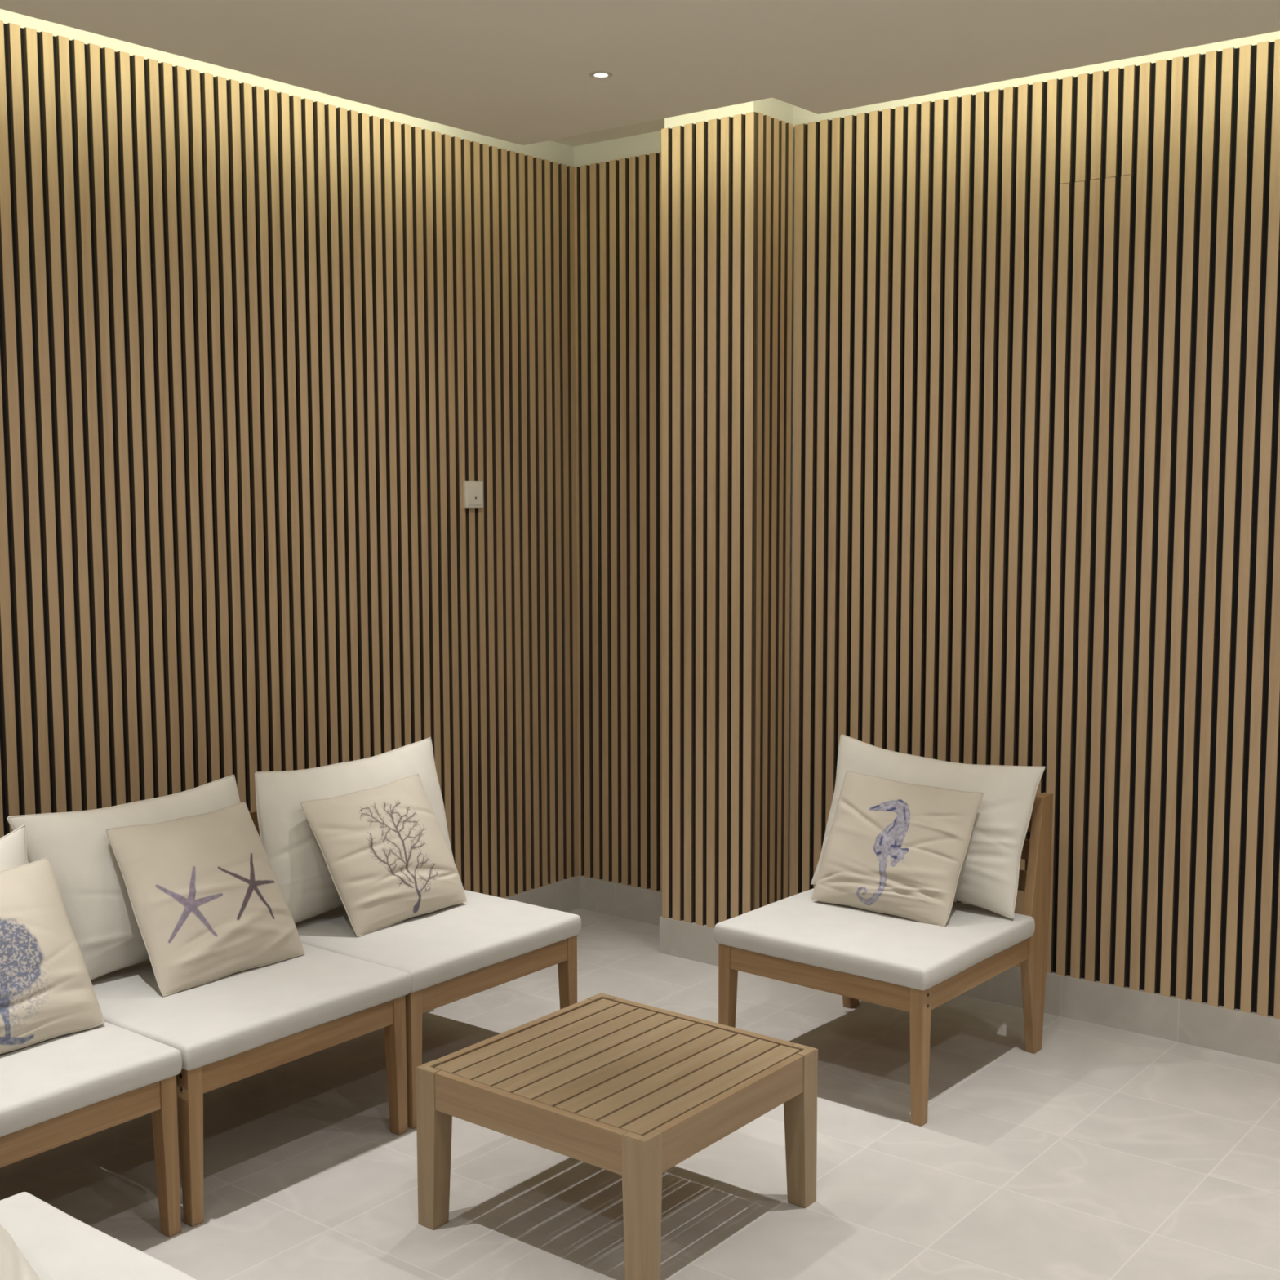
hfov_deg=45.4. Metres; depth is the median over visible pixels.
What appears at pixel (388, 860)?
cushion
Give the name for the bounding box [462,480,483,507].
wall switch
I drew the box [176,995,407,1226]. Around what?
lounge chair
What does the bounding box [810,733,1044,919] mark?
cushion
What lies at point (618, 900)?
baseboard
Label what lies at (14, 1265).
cushion
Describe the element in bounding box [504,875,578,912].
baseboard
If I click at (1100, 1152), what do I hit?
floor
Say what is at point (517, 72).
ceiling
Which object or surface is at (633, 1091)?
coffee table
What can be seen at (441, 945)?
seat cushion
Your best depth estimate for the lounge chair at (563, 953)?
3.96 m
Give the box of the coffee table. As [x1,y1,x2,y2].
[415,992,817,1279]
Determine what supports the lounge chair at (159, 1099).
on the floor
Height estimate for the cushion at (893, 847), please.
0.354 m
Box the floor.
[0,908,1279,1279]
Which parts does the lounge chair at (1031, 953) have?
leg, rail, leg, leg, rail, leg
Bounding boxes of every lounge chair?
[0,1075,181,1236]
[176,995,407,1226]
[248,810,577,1128]
[718,792,1053,1126]
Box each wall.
[0,8,578,897]
[573,31,1279,1018]
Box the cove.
[551,118,664,146]
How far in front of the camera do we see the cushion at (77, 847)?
3.63 m
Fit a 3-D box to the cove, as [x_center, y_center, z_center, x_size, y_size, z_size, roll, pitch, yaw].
[-0.084,-1.455,1.502,5.324,0.080,6.260,4,7,38]
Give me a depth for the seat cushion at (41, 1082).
3.12 m
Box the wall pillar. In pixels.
[661,97,792,928]
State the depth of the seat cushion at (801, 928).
4.04 m
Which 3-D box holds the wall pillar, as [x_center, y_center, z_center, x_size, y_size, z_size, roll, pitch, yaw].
[0.394,-0.397,5.228,0.376,2.934,0.578,4,7,38]
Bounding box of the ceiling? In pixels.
[0,0,1279,145]
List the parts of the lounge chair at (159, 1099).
rail, leg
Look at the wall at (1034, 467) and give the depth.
4.54 m
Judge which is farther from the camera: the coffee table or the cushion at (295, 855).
the cushion at (295, 855)
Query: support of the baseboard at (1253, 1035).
attached to the wall at (1034, 467)
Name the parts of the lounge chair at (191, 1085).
leg, rail, leg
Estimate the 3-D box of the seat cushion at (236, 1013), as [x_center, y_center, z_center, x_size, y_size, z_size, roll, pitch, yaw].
[-1.003,0.844,3.684,0.626,0.066,0.657,4,7,38]
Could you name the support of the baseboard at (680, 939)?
attached to the wall pillar
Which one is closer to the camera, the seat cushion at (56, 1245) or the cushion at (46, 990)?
the seat cushion at (56, 1245)
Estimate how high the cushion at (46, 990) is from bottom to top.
0.348 m
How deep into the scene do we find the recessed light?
4.10 m
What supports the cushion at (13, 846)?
on the seat cushion at (41, 1082)
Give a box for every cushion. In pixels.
[0,824,27,871]
[0,857,104,1053]
[0,1022,182,1137]
[0,1191,196,1279]
[0,1224,39,1279]
[6,774,239,980]
[91,943,411,1070]
[106,801,304,996]
[254,737,454,923]
[294,889,581,992]
[300,773,466,937]
[714,888,1035,991]
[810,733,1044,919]
[812,769,983,926]
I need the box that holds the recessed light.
[589,71,612,78]
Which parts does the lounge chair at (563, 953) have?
leg, rail, leg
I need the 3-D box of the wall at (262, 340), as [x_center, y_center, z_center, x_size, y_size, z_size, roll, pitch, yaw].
[-2.182,-0.217,3.400,0.220,2.934,6.650,4,7,38]
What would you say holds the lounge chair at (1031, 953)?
on the floor
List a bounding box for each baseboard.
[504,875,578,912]
[578,875,662,925]
[659,915,746,973]
[960,965,1279,1064]
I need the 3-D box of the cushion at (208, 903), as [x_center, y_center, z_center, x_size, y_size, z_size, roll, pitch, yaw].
[-1.056,0.622,3.749,0.224,0.368,0.423,4,7,38]

